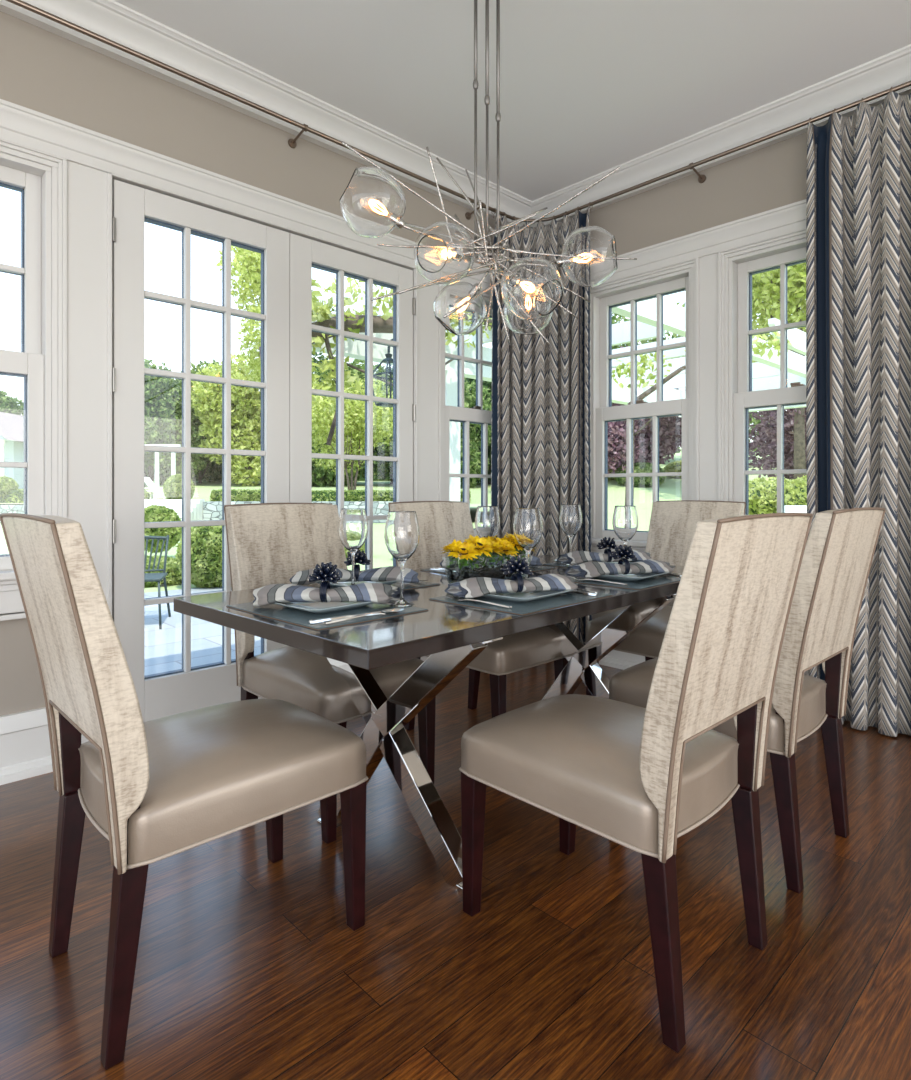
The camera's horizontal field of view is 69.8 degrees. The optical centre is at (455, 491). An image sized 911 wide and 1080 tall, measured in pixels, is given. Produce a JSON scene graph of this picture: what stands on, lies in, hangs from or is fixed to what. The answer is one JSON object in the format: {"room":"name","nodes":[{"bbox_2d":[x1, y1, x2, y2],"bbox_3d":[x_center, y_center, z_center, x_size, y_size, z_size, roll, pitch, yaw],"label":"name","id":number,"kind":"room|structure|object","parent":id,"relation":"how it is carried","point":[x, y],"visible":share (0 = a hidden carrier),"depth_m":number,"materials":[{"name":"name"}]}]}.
{"room":"dining room","nodes":[
{"label":"dining room","id":0,"kind":"room"},
{"bbox_2d":[0,11,494,715],"bbox_3d":[-1.713,-0.435,2.611,6.336,3.070,0.140,0,0,-44],"label":"wall","id":1,"kind":"structure","parent":0,"point":[43,71],"depth_m":2.86,"materials":[{"name":"beige paint"}]},
{"bbox_2d":[0,707,52,784],"bbox_3d":[-2.749,0.978,1.488,3.285,0.245,0.050,0,0,-44],"label":"baseboard","id":2,"kind":"structure","parent":1,"relation":"attached to","point":[25,750],"depth_m":2.52,"materials":[{"name":"white paint"}]},
{"bbox_2d":[0,139,66,620],"bbox_3d":[-1.891,-0.427,2.403,0.840,1.825,0.255,0,0,-44],"label":"window","id":3,"kind":"structure","parent":1,"relation":"in","point":[40,177],"depth_m":2.59,"materials":[{"name":"white paint"}]},
{"bbox_2d":[112,179,288,721],"bbox_3d":[-1.158,-0.114,3.040,0.835,2.403,0.074,0,0,-44],"label":"door","id":4,"kind":"structure","parent":1,"relation":"in","point":[188,688],"depth_m":2.96,"materials":[{"name":"white paint"}]},
{"bbox_2d":[67,161,437,614],"bbox_3d":[-1.123,-0.150,3.148,4.721,2.500,0.160,0,0,-44],"label":"trim","id":5,"kind":"structure","parent":1,"relation":"attached to","point":[86,186],"depth_m":2.69,"materials":[{"name":"white paint"}]},
{"bbox_2d":[289,233,415,569],"bbox_3d":[-0.559,-0.114,3.622,0.828,2.403,0.072,0,0,-43],"label":"door","id":6,"kind":"structure","parent":1,"relation":"in","point":[305,254],"depth_m":3.55,"materials":[{"name":"white paint"}]},
{"bbox_2d":[0,99,805,290],"bbox_3d":[-0.029,-1.397,1.911,4.591,0.135,3.201,0,0,-44],"label":"trim","id":7,"kind":"structure","parent":1,"relation":"attached to","point":[20,125],"depth_m":3.16,"materials":[{"name":"white paint"}]},
{"bbox_2d":[0,0,910,226],"bbox_3d":[0.567,-1.903,0.128,6.196,0.136,6.601,0,0,-44],"label":"trim","id":8,"kind":"structure","parent":1,"relation":"attached to","point":[112,20],"depth_m":3.26,"materials":[{"name":"white paint"}]},
{"bbox_2d":[6,0,910,221],"bbox_3d":[-0.294,-1.797,1.173,5.997,0.070,3.902,0,0,-44],"label":"curtain rod","id":9,"kind":"object","parent":1,"relation":"attached to","point":[292,143],"visible":0.91,"depth_m":3.21,"materials":[{"name":"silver metal"}]},
{"bbox_2d":[491,202,592,644],"bbox_3d":[0.561,-0.369,4.262,0.649,2.922,0.282,0,0,8],"label":"curtain","id":10,"kind":"object","parent":9,"relation":"hanging from","point":[541,408],"visible":0.66,"depth_m":4.26,"materials":[{"name":"fabric"}]},
{"bbox_2d":[806,87,910,736],"bbox_3d":[2.169,-0.369,2.742,0.128,2.921,1.273,0,0,-44],"label":"curtain","id":11,"kind":"object","parent":9,"relation":"hanging from","point":[858,200],"visible":0.75,"depth_m":3.01,"materials":[{"name":"fabric"}]},
{"bbox_2d":[438,281,491,554],"bbox_3d":[0.125,-0.427,4.332,0.830,1.825,0.255,0,0,-44],"label":"window","id":12,"kind":"structure","parent":1,"relation":"in","point":[477,415],"depth_m":4.25,"materials":[{"name":"white paint"}]},
{"bbox_2d":[0,661,910,1079],"bbox_3d":[0.569,1.160,0.227,6.336,0.120,6.741,0,0,-44],"label":"floor","id":13,"kind":"structure","parent":0,"point":[249,966],"depth_m":1.57,"materials":[{"name":"brown wood"}]},
{"bbox_2d":[0,513,367,1069],"bbox_3d":[-0.633,0.572,1.581,0.717,1.056,0.492,0,0,-44],"label":"dining chair","id":14,"kind":"object","parent":13,"relation":"on","point":[159,789],"visible":1,"depth_m":1.40,"materials":[{"name":"beige fabric"}]},
{"bbox_2d":[224,503,435,843],"bbox_3d":[-0.476,0.572,2.442,0.492,1.056,0.717,0,0,-44],"label":"dining chair","id":15,"kind":"object","parent":13,"relation":"on","point":[268,543],"visible":0.47,"depth_m":2.44,"materials":[{"name":"beige fabric"}]},
{"bbox_2d":[174,555,683,889],"bbox_3d":[0.148,0.727,2.470,1.000,0.773,2.000,0,0,44],"label":"dining table","id":16,"kind":"object","parent":13,"relation":"on","point":[453,636],"visible":0.48,"depth_m":1.90,"materials":[{"name":"silver metal"}]},
{"bbox_2d":[226,602,427,629],"bbox_3d":[-0.379,0.338,1.907,0.476,0.004,0.376,0,0,44],"label":"placemat","id":17,"kind":"object","parent":16,"relation":"on","point":[273,611],"visible":0.57,"depth_m":1.81,"materials":[{"name":"grey fabric"}]},
{"bbox_2d":[274,601,372,613],"bbox_3d":[-0.383,0.324,1.918,0.280,0.024,0.280,0,0,42],"label":"square plate","id":18,"kind":"object","parent":17,"relation":"on","point":[310,607],"visible":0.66,"depth_m":1.87,"materials":[{"name":"grey ceramic"}]},
{"bbox_2d":[253,583,400,605],"bbox_3d":[-0.378,0.296,1.926,0.452,0.056,0.167,0,0,-4],"label":"napkin","id":19,"kind":"object","parent":18,"relation":"on","point":[377,593],"visible":0.96,"depth_m":1.88,"materials":[{"name":"fabric"}]},
{"bbox_2d":[308,562,340,602],"bbox_3d":[-0.385,0.265,1.920,0.101,0.119,0.092,0,0,0],"label":"napkin ring","id":20,"kind":"object","parent":19,"relation":"on","point":[327,571],"visible":0.96,"depth_m":1.90,"materials":[{"name":"blue"}]},
{"bbox_2d":[308,608,398,622],"bbox_3d":[-0.268,0.332,1.763,0.284,0.006,0.021,0,0,-43],"label":"knife","id":21,"kind":"object","parent":17,"relation":"on","point":[379,611],"visible":0.79,"depth_m":1.72,"materials":[{"name":"silver metal"}]},
{"bbox_2d":[323,609,403,623],"bbox_3d":[-0.240,0.330,1.738,0.250,0.009,0.043,0,0,-40],"label":"spoon","id":22,"kind":"object","parent":17,"relation":"on","point":[388,611],"visible":1,"depth_m":1.74,"materials":[{"name":"silver metal"}]},
{"bbox_2d":[384,511,419,606],"bbox_3d":[-0.159,0.197,1.948,0.105,0.278,0.105,0,0,-44],"label":"wine glass","id":23,"kind":"object","parent":17,"relation":"on","point":[401,535],"visible":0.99,"depth_m":1.91,"materials":[{"name":"white"}]},
{"bbox_2d":[302,581,440,589],"bbox_3d":[-0.356,0.338,2.356,0.376,0.004,0.476,0,0,44],"label":"placemat","id":24,"kind":"object","parent":16,"relation":"on","point":[420,584],"visible":0.14,"depth_m":2.35,"materials":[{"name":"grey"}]},
{"bbox_2d":[338,508,367,584],"bbox_3d":[-0.355,0.197,2.263,0.105,0.278,0.105,0,0,-44],"label":"wine glass","id":25,"kind":"object","parent":24,"relation":"on","point":[352,523],"visible":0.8,"depth_m":2.23,"materials":[{"name":"white"}]},
{"bbox_2d":[318,580,396,587],"bbox_3d":[-0.356,0.324,2.356,0.280,0.024,0.280,0,0,42],"label":"square plate","id":26,"kind":"object","parent":24,"relation":"on","point":[339,584],"visible":0.27,"depth_m":2.33,"materials":[{"name":"grey ceramic"}]},
{"bbox_2d":[289,566,419,584],"bbox_3d":[-0.360,0.296,2.348,0.452,0.056,0.167,0,0,-8],"label":"napkin","id":27,"kind":"object","parent":26,"relation":"on","point":[391,573],"visible":0.8,"depth_m":2.32,"materials":[{"name":"fabric"}]},
{"bbox_2d":[344,549,370,581],"bbox_3d":[-0.353,0.265,2.354,0.101,0.119,0.092,0,0,-4],"label":"napkin ring","id":28,"kind":"object","parent":27,"relation":"on","point":[360,557],"visible":0.87,"depth_m":2.33,"materials":[{"name":"blue"}]},
{"bbox_2d":[420,566,554,576],"bbox_3d":[0.147,0.338,2.870,0.376,0.004,0.476,0,0,44],"label":"placemat","id":29,"kind":"object","parent":16,"relation":"on","point":[533,568],"visible":0.29,"depth_m":2.83,"materials":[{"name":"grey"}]},
{"bbox_2d":[475,506,499,565],"bbox_3d":[0.132,0.197,2.683,0.105,0.278,0.105,0,0,-44],"label":"wine glass","id":30,"kind":"object","parent":29,"relation":"on","point":[487,519],"visible":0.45,"depth_m":2.64,"materials":[{"name":"white"}]},
{"bbox_3d":[0.147,0.324,2.870,0.280,0.023,0.280,0,0,42],"label":"square plate","id":31,"kind":"object","parent":29,"relation":"on","visible":0},
{"bbox_2d":[440,553,542,567],"bbox_3d":[0.143,0.296,2.861,0.452,0.056,0.167,0,0,-13],"label":"napkin","id":32,"kind":"object","parent":31,"relation":"on","point":[533,561],"visible":0.41,"depth_m":2.83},
{"bbox_2d":[445,550,530,583],"bbox_3d":[0.132,0.281,2.480,0.124,0.118,0.430,0,0,44],"label":"glass dish","id":33,"kind":"object","parent":16,"relation":"on","point":[512,550],"visible":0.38,"depth_m":2.35,"materials":[{"name":"clear glass"}]},
{"bbox_2d":[448,540,480,568],"bbox_3d":[0.029,0.228,2.335,0.112,0.106,0.113,0,0,-42],"label":"sunflower","id":34,"kind":"object","parent":33,"relation":"in","point":[461,552],"visible":1,"depth_m":2.33,"materials":[{"name":"yellow plant"}]},
{"bbox_2d":[465,534,493,562],"bbox_3d":[0.086,0.208,2.384,0.101,0.107,0.115,0,0,21],"label":"sunflower","id":35,"kind":"object","parent":33,"relation":"in","point":[482,544],"visible":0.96,"depth_m":2.38,"materials":[{"name":"yellow plant"}]},
{"bbox_2d":[446,562,523,581],"bbox_3d":[0.132,0.306,2.481,0.119,0.061,0.399,0,0,44],"label":"pebbles","id":36,"kind":"object","parent":33,"relation":"in","point":[483,571],"visible":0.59,"depth_m":2.40,"materials":[{"name":"black"}]},
{"bbox_2d":[446,549,529,568],"bbox_3d":[0.137,0.251,2.485,0.124,0.062,0.415,0,0,44],"label":"leaves","id":37,"kind":"object","parent":33,"relation":"in","point":[479,560],"visible":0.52,"depth_m":2.42,"materials":[{"name":"green plant"}]},
{"bbox_2d":[493,537,518,563],"bbox_3d":[0.187,0.226,2.492,0.108,0.107,0.116,0,0,27],"label":"sunflower","id":38,"kind":"object","parent":33,"relation":"in","point":[507,549],"visible":0.83,"depth_m":2.49,"materials":[{"name":"yellow plant"}]},
{"bbox_2d":[429,590,612,614],"bbox_3d":[0.216,0.338,2.106,0.376,0.004,0.476,0,0,44],"label":"placemat","id":39,"kind":"object","parent":16,"relation":"on","point":[568,598],"visible":0.57,"depth_m":1.99,"materials":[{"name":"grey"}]},
{"bbox_2d":[480,589,573,601],"bbox_3d":[0.198,0.324,2.102,0.280,0.024,0.280,0,0,42],"label":"square plate","id":40,"kind":"object","parent":39,"relation":"on","point":[522,596],"visible":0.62,"depth_m":2.05,"materials":[{"name":"grey ceramic"}]},
{"bbox_2d":[444,574,577,597],"bbox_3d":[0.201,0.296,2.111,0.452,0.056,0.167,0,0,-20],"label":"napkin","id":41,"kind":"object","parent":40,"relation":"on","point":[474,587],"visible":0.96,"depth_m":2.07,"materials":[{"name":"fabric"}]},
{"bbox_2d":[501,556,532,592],"bbox_3d":[0.196,0.265,2.103,0.101,0.119,0.092,0,0,-16],"label":"napkin ring","id":42,"kind":"object","parent":41,"relation":"on","point":[513,565],"visible":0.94,"depth_m":2.08,"materials":[{"name":"blue"}]},
{"bbox_2d":[513,508,542,577],"bbox_3d":[0.258,0.197,2.323,0.105,0.278,0.105,0,0,-44],"label":"wine glass","id":43,"kind":"object","parent":39,"relation":"on","point":[527,525],"visible":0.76,"depth_m":2.28,"materials":[{"name":"white"}]},
{"bbox_2d":[543,562,675,567],"bbox_3d":[0.703,0.338,3.012,0.476,0.004,0.376,0,0,44],"label":"placemat","id":44,"kind":"object","parent":16,"relation":"on","point":[558,564],"visible":0.14,"depth_m":3.00,"materials":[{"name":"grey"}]},
{"bbox_2d":[559,504,581,564],"bbox_3d":[0.533,0.197,3.030,0.105,0.278,0.105,0,0,-44],"label":"wine glass","id":45,"kind":"object","parent":44,"relation":"on","point":[570,517],"visible":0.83,"depth_m":2.99,"materials":[{"name":"white"}]},
{"bbox_2d":[579,561,638,564],"bbox_3d":[0.703,0.324,3.012,0.280,0.024,0.280,0,0,42],"label":"square plate","id":46,"kind":"object","parent":44,"relation":"on","point":[631,561],"visible":0.11,"depth_m":3.04,"materials":[{"name":"grey ceramic"}]},
{"bbox_2d":[557,550,651,563],"bbox_3d":[0.707,0.296,3.020,0.453,0.056,0.167,0,0,-10],"label":"napkin","id":47,"kind":"object","parent":46,"relation":"on","point":[575,557],"visible":0.71,"depth_m":2.97,"materials":[{"name":"fabric"}]},
{"bbox_2d":[596,536,617,561],"bbox_3d":[0.701,0.265,3.013,0.101,0.119,0.092,0,0,-6],"label":"napkin ring","id":48,"kind":"object","parent":47,"relation":"on","point":[604,543],"visible":0.94,"depth_m":2.99,"materials":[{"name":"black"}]},
{"bbox_2d":[570,575,680,589],"bbox_3d":[0.672,0.338,2.570,0.376,0.004,0.476,0,0,44],"label":"placemat","id":49,"kind":"object","parent":16,"relation":"on","point":[660,580],"visible":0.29,"depth_m":2.43,"materials":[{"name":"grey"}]},
{"bbox_2d":[612,506,637,563],"bbox_3d":[0.711,0.197,2.736,0.105,0.278,0.105,0,0,-44],"label":"wine glass","id":50,"kind":"object","parent":49,"relation":"on","point":[625,518],"visible":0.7,"depth_m":2.70,"materials":[{"name":"clear glass"}]},
{"bbox_2d":[594,572,669,581],"bbox_3d":[0.661,0.324,2.566,0.280,0.024,0.280,0,0,42],"label":"square plate","id":51,"kind":"object","parent":49,"relation":"on","point":[627,577],"visible":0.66,"depth_m":2.48,"materials":[{"name":"grey ceramic"}]},
{"bbox_2d":[564,559,673,577],"bbox_3d":[0.664,0.296,2.575,0.452,0.056,0.167,0,0,-18],"label":"napkin","id":52,"kind":"object","parent":51,"relation":"on","point":[592,569],"visible":0.94,"depth_m":2.53,"materials":[{"name":"fabric"}]},
{"bbox_2d":[611,544,636,574],"bbox_3d":[0.659,0.265,2.567,0.101,0.119,0.092,0,0,-14],"label":"napkin ring","id":53,"kind":"object","parent":52,"relation":"on","point":[620,552],"visible":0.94,"depth_m":2.55,"materials":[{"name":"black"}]},
{"bbox_2d":[388,501,568,729],"bbox_3d":[0.102,0.572,3.003,0.492,1.056,0.717,0,0,-44],"label":"dining chair","id":54,"kind":"object","parent":13,"relation":"on","point":[440,523],"visible":0.27,"depth_m":3.01,"materials":[{"name":"beige fabric"}]},
{"bbox_2d":[459,513,812,1052],"bbox_3d":[0.418,0.572,1.620,0.492,1.056,0.717,0,0,-44],"label":"dining chair","id":55,"kind":"object","parent":13,"relation":"on","point":[639,779],"visible":1,"depth_m":1.43,"materials":[{"name":"beige fabric"}]},
{"bbox_2d":[584,500,745,695],"bbox_3d":[1.032,0.572,3.209,0.717,1.056,0.492,0,0,-44],"label":"dining chair","id":56,"kind":"object","parent":13,"relation":"on","point":[672,525],"visible":0.32,"depth_m":3.37,"materials":[{"name":"beige fabric"}]},
{"bbox_2d":[609,507,885,893],"bbox_3d":[0.924,0.572,2.129,0.492,1.056,0.717,0,0,-44],"label":"dining chair","id":57,"kind":"object","parent":13,"relation":"on","point":[841,544],"visible":0.63,"depth_m":1.85,"materials":[{"name":"beige fabric"}]},
{"bbox_2d":[114,0,910,200],"bbox_3d":[0.566,-2.080,0.086,7.136,0.220,7.541,0,0,-44],"label":"ceiling","id":58,"kind":"structure","parent":0,"point":[589,88],"depth_m":2.98,"materials":[{"name":"white paint"}]},
{"bbox_2d":[339,0,636,345],"bbox_3d":[0.106,-1.253,2.360,1.078,1.430,0.815,0,0,-31],"label":"chandelier","id":59,"kind":"object","parent":58,"relation":"hanging from","point":[373,203],"visible":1,"depth_m":2.36,"materials":[{"name":"clear glass"}]},
{"bbox_2d":[589,105,878,619],"bbox_3d":[2.807,-0.435,2.369,0.140,3.070,6.741,0,0,-44],"label":"wall","id":60,"kind":"structure","parent":0,"point":[773,176],"depth_m":3.69,"materials":[{"name":"beige paint"}]},
{"bbox_2d":[590,258,698,552],"bbox_3d":[1.163,-0.427,4.047,0.255,1.825,0.850,0,0,-44],"label":"window","id":61,"kind":"structure","parent":60,"relation":"in","point":[657,283],"depth_m":4.04,"materials":[{"name":"white paint"}]},
{"bbox_2d":[599,650,807,674],"bbox_3d":[2.955,0.978,2.077,0.050,0.245,6.115,0,0,-44],"label":"baseboard","id":62,"kind":"structure","parent":60,"relation":"attached to","point":[615,659],"depth_m":4.07,"materials":[{"name":"white paint"}]},
{"bbox_2d":[699,253,717,500],"bbox_3d":[1.677,-0.150,3.521,0.160,2.500,3.170,0,0,-44],"label":"trim","id":63,"kind":"structure","parent":60,"relation":"attached to","point":[708,265],"depth_m":3.67,"materials":[{"name":"white paint"}]},
{"bbox_2d":[718,228,806,514],"bbox_3d":[1.786,-0.427,3.396,0.255,1.825,0.848,0,0,-44],"label":"window","id":64,"kind":"structure","parent":60,"relation":"in","point":[737,265],"depth_m":3.59,"materials":[{"name":"white paint"}]},
{"label":"outside","id":65,"kind":"structure","parent":0,"visible":0},
{"bbox_2d":[0,481,490,503],"bbox_3d":[0.000,-0.235,39.101,120.002,1.430,25.801,0,0,0],"label":"lawn","id":66,"kind":"structure","parent":65,"point":[203,490],"depth_m":38.59,"materials":[{"name":"green plant"}]},
{"bbox_2d":[0,476,18,495],"bbox_3d":[-18.692,-0.206,27.000,1.095,0.976,1.122,0,0,-44],"label":"boxwood ball","id":67,"kind":"object","parent":66,"relation":"on","point":[6,483],"visible":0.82,"depth_m":26.76,"materials":[{"name":"green plant"}]},
{"bbox_2d":[0,412,23,488],"bbox_3d":[-28.196,-1.900,38.351,9.100,6.000,7.700,0,0,0],"label":"house","id":68,"kind":"structure","parent":66,"relation":"on","point":[11,425],"depth_m":36.18,"materials":[{"name":"grey"}]},
{"bbox_2d":[0,390,23,441],"bbox_3d":[-32.563,-3.840,48.404,5.795,7.299,7.203,0,0,-39],"label":"tree","id":69,"kind":"object","parent":66,"relation":"on","point":[8,404],"visible":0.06,"depth_m":47.13,"materials":[{"name":"green plant"}]},
{"bbox_2d":[0,489,151,504],"bbox_3d":[-18.677,0.248,27.202,11.804,0.883,1.097,0,0,0],"label":"clipped hedge","id":70,"kind":"object","parent":66,"relation":"on","point":[16,495],"visible":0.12,"depth_m":26.80,"materials":[{"name":"green plant"}]},
{"bbox_2d":[144,444,180,493],"bbox_3d":[-15.680,-1.075,33.001,3.535,2.650,0.320,0,0,0],"label":"arbor","id":71,"kind":"object","parent":66,"relation":"on","point":[173,455],"visible":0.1,"depth_m":32.91,"materials":[{"name":"white wood"}]},
{"bbox_2d":[144,359,208,484],"bbox_3d":[-19.462,-4.473,42.083,7.094,8.655,7.344,0,0,-34],"label":"tree","id":72,"kind":"object","parent":66,"relation":"on","point":[162,395],"visible":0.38,"depth_m":41.43,"materials":[{"name":"green plant"}]},
{"bbox_2d":[163,474,194,498],"bbox_3d":[-11.369,-0.117,26.904,1.271,1.322,1.270,0,0,-44],"label":"boxwood ball","id":73,"kind":"object","parent":66,"relation":"on","point":[172,487],"visible":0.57,"depth_m":26.45,"materials":[{"name":"green plant"}]},
{"bbox_2d":[158,359,236,482],"bbox_3d":[-18.031,-4.729,46.402,6.720,9.001,8.247,0,0,17],"label":"tree","id":74,"kind":"object","parent":66,"relation":"on","point":[214,467],"visible":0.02,"depth_m":46.19,"materials":[{"name":"green plant"}]},
{"bbox_2d":[191,353,260,485],"bbox_3d":[-13.921,-4.625,43.439,8.008,8.873,6.867,0,0,-44],"label":"tree","id":75,"kind":"object","parent":66,"relation":"on","point":[245,401],"visible":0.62,"depth_m":41.05,"materials":[{"name":"green plant"}]},
{"bbox_2d":[209,489,260,500],"bbox_3d":[-8.240,0.210,27.199,3.779,0.721,1.072,0,0,0],"label":"clipped hedge","id":76,"kind":"object","parent":66,"relation":"on","point":[216,495],"visible":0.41,"depth_m":26.78,"materials":[{"name":"green plant"}]},
{"bbox_2d":[216,245,321,388],"bbox_3d":[-8.298,-5.812,28.561,5.230,12.450,4.878,0,0,38],"label":"tree","id":77,"kind":"object","parent":66,"relation":"on","point":[247,263],"visible":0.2,"depth_m":27.53,"materials":[{"name":"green plant"}]},
{"bbox_2d":[144,442,471,480],"bbox_3d":[-19.545,-2.402,50.501,64.439,3.981,1.092,0,0,0],"label":"clipped hedge","id":78,"kind":"object","parent":66,"relation":"on","point":[195,478],"visible":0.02,"depth_m":50.10,"materials":[{"name":"green plant"}]},
{"bbox_2d":[312,359,392,486],"bbox_3d":[-6.866,-3.994,41.852,7.426,9.288,6.581,0,0,-39],"label":"tree","id":79,"kind":"object","parent":66,"relation":"on","point":[328,477],"visible":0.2,"depth_m":40.91,"materials":[{"name":"green plant"}]},
{"bbox_2d":[312,374,392,489],"bbox_3d":[-4.515,-2.465,29.313,5.251,5.772,4.608,0,0,-13],"label":"tree","id":80,"kind":"object","parent":66,"relation":"on","point":[354,419],"visible":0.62,"depth_m":28.78,"materials":[{"name":"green plant"}]},
{"bbox_2d":[360,366,392,484],"bbox_3d":[-3.728,-4.756,43.678,7.747,8.694,6.928,0,0,27],"label":"tree","id":81,"kind":"object","parent":66,"relation":"on","point":[377,451],"visible":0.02,"depth_m":42.46,"materials":[{"name":"green plant"}]},
{"bbox_2d":[312,489,470,500],"bbox_3d":[-2.930,0.227,27.200,7.184,0.726,1.118,0,0,0],"label":"clipped hedge","id":82,"kind":"object","parent":66,"relation":"on","point":[323,495],"visible":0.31,"depth_m":26.80,"materials":[{"name":"green plant"}]},
{"bbox_2d":[374,375,491,487],"bbox_3d":[-1.234,-4.012,40.648,8.565,8.017,5.638,0,0,15],"label":"tree","id":83,"kind":"object","parent":66,"relation":"on","point":[470,400],"visible":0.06,"depth_m":39.27,"materials":[{"name":"green plant"}]},
{"bbox_2d":[461,378,491,484],"bbox_3d":[2.869,-4.645,44.762,6.831,9.486,7.663,0,0,16],"label":"tree","id":84,"kind":"object","parent":66,"relation":"on","point":[488,384],"visible":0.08,"depth_m":42.73,"materials":[{"name":"green plant"}]},
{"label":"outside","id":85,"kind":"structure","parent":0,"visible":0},
{"bbox_2d":[0,504,490,592],"bbox_3d":[-6.447,1.430,28.433,150.000,0.380,170.000,0,0,-44],"label":"lawn","id":86,"kind":"structure","parent":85,"point":[382,557],"depth_m":13.62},
{"bbox_2d":[0,505,23,522],"bbox_3d":[-18.521,0.870,26.226,11.936,0.700,0.450,0,0,0],"label":"wall","id":87,"kind":"structure","parent":86,"relation":"on","point":[3,508],"depth_m":26.00,"materials":[{"name":"stone"}]},
{"bbox_2d":[144,505,181,552],"bbox_3d":[-5.478,0.677,11.996,0.912,0.923,0.923,0,0,-44],"label":"boxwood ball","id":88,"kind":"object","parent":86,"relation":"on","point":[153,513],"visible":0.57,"depth_m":11.77,"materials":[{"name":"green plant"}]},
{"bbox_2d":[144,555,181,587],"bbox_3d":[-4.132,1.128,8.896,1.074,0.558,1.071,0,0,-44],"label":"boxwood ball","id":89,"kind":"object","parent":86,"relation":"on","point":[174,577],"visible":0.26,"depth_m":8.65,"materials":[{"name":"green plant"}]},
{"bbox_2d":[144,499,203,520],"bbox_3d":[-11.299,0.755,25.050,2.467,0.930,2.300,0,0,0],"label":"steps","id":90,"kind":"structure","parent":86,"relation":"on","point":[196,504],"depth_m":25.40,"materials":[{"name":"white paint"}]},
{"bbox_2d":[174,526,221,587],"bbox_3d":[-3.134,0.825,8.503,0.953,0.933,0.956,0,0,-44],"label":"boxwood ball","id":91,"kind":"object","parent":86,"relation":"on","point":[206,541],"visible":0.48,"depth_m":8.15,"materials":[{"name":"green plant"}]},
{"bbox_2d":[203,501,469,522],"bbox_3d":[-4.735,0.800,26.226,10.623,0.840,0.450,0,0,0],"label":"wall","id":92,"kind":"structure","parent":86,"relation":"on","point":[212,510],"depth_m":26.00,"materials":[{"name":"stone"}]},
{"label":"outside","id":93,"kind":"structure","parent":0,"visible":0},
{"bbox_2d":[144,587,260,675],"bbox_3d":[-4.172,1.370,3.926,8.400,0.300,5.159,0,0,-44],"label":"patio","id":94,"kind":"structure","parent":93,"point":[162,647],"depth_m":5.41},
{"bbox_2d":[144,535,170,628],"bbox_3d":[-2.942,0.820,6.029,0.523,0.806,0.621,0,0,-17],"label":"garden chair","id":95,"kind":"object","parent":94,"relation":"on","point":[148,577],"visible":0.42,"depth_m":6.27,"materials":[{"name":"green metal"}]},
{"bbox_2d":[312,298,805,500],"bbox_3d":[3.773,-0.360,6.240,8.620,3.160,9.000,0,0,-44],"label":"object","id":96,"kind":"object","parent":94,"relation":"on","point":[765,372],"visible":0.13,"depth_m":7.15,"materials":[{"name":"white"}]},
{"bbox_2d":[259,277,491,444],"bbox_3d":[-0.350,-0.446,6.181,3.146,3.339,1.032,0,0,-44],"label":"tree","id":97,"kind":"object","parent":96,"relation":"attached to","point":[354,323],"visible":0.27,"depth_m":5.55,"materials":[{"name":"green plant"}]},
{"bbox_2d":[612,332,792,505],"bbox_3d":[2.587,-0.292,7.196,1.691,3.038,1.553,0,0,4],"label":"climbing vine","id":98,"kind":"object","parent":96,"relation":"hanging from","point":[775,342],"visible":0.47,"depth_m":7.43,"materials":[{"name":"green plant"}]},
{"bbox_3d":[-0.330,-0.090,5.248,0.160,2.620,0.160,0,0,-44],"label":"porch post","id":99,"kind":"object","parent":94,"relation":"on","visible":0},
{"bbox_2d":[373,339,392,406],"bbox_3d":[-0.470,-0.944,5.115,0.360,0.553,0.226,0,0,-44],"label":"lantern","id":100,"kind":"object","parent":99,"relation":"hanging from","point":[388,359],"visible":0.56,"depth_m":5.05,"materials":[{"name":"grey metal"}]},
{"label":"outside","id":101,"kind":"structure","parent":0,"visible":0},
{"bbox_2d":[608,448,793,530],"bbox_3d":[30.301,-0.865,26.500,59.401,4.230,35.001,0,0,0],"label":"sloping lawn","id":102,"kind":"structure","parent":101,"point":[671,490],"depth_m":18.52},
{"bbox_2d":[615,462,666,486],"bbox_3d":[5.939,-0.506,20.998,1.514,0.961,1.695,0,0,-44],"label":"shrub","id":103,"kind":"object","parent":102,"relation":"on","point":[639,467],"visible":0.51,"depth_m":20.49,"materials":[{"name":"green plant"}]},
{"bbox_2d":[608,346,681,473],"bbox_3d":[6.219,-2.464,22.091,4.655,4.526,4.924,0,0,13],"label":"tree","id":104,"kind":"object","parent":102,"relation":"on","point":[670,428],"visible":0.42,"depth_m":21.22,"materials":[{"name":"purple plant"}]},
{"bbox_2d":[614,296,791,452],"bbox_3d":[11.860,-5.020,29.709,8.836,7.708,8.261,0,0,-44],"label":"tree","id":105,"kind":"object","parent":102,"relation":"on","point":[754,421],"visible":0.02,"depth_m":28.71,"materials":[{"name":"green plant"}]},
{"bbox_2d":[749,476,791,514],"bbox_3d":[6.733,0.235,14.009,2.747,1.160,1.745,0,0,-44],"label":"shrub","id":106,"kind":"object","parent":102,"relation":"on","point":[762,491],"visible":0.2,"depth_m":13.12,"materials":[{"name":"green plant"}]},
{"bbox_2d":[749,407,806,479],"bbox_3d":[9.842,-2.109,18.879,4.327,4.531,4.787,0,0,-11],"label":"tree","id":107,"kind":"object","parent":102,"relation":"on","point":[766,439],"visible":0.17,"depth_m":18.32,"materials":[{"name":"purple plant"}]},
{"bbox_2d":[752,263,805,479],"bbox_3d":[9.459,-4.207,16.867,5.726,9.196,6.478,0,0,-3],"label":"tree","id":108,"kind":"object","parent":102,"relation":"on","point":[765,285],"visible":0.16,"depth_m":16.59,"materials":[{"name":"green plant"}]},
{"bbox_2d":[773,475,806,512],"bbox_3d":[7.249,0.264,13.007,1.704,1.309,2.068,0,0,44],"label":"shrub","id":109,"kind":"object","parent":102,"relation":"on","point":[795,491],"visible":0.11,"depth_m":12.61,"materials":[{"name":"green plant"}]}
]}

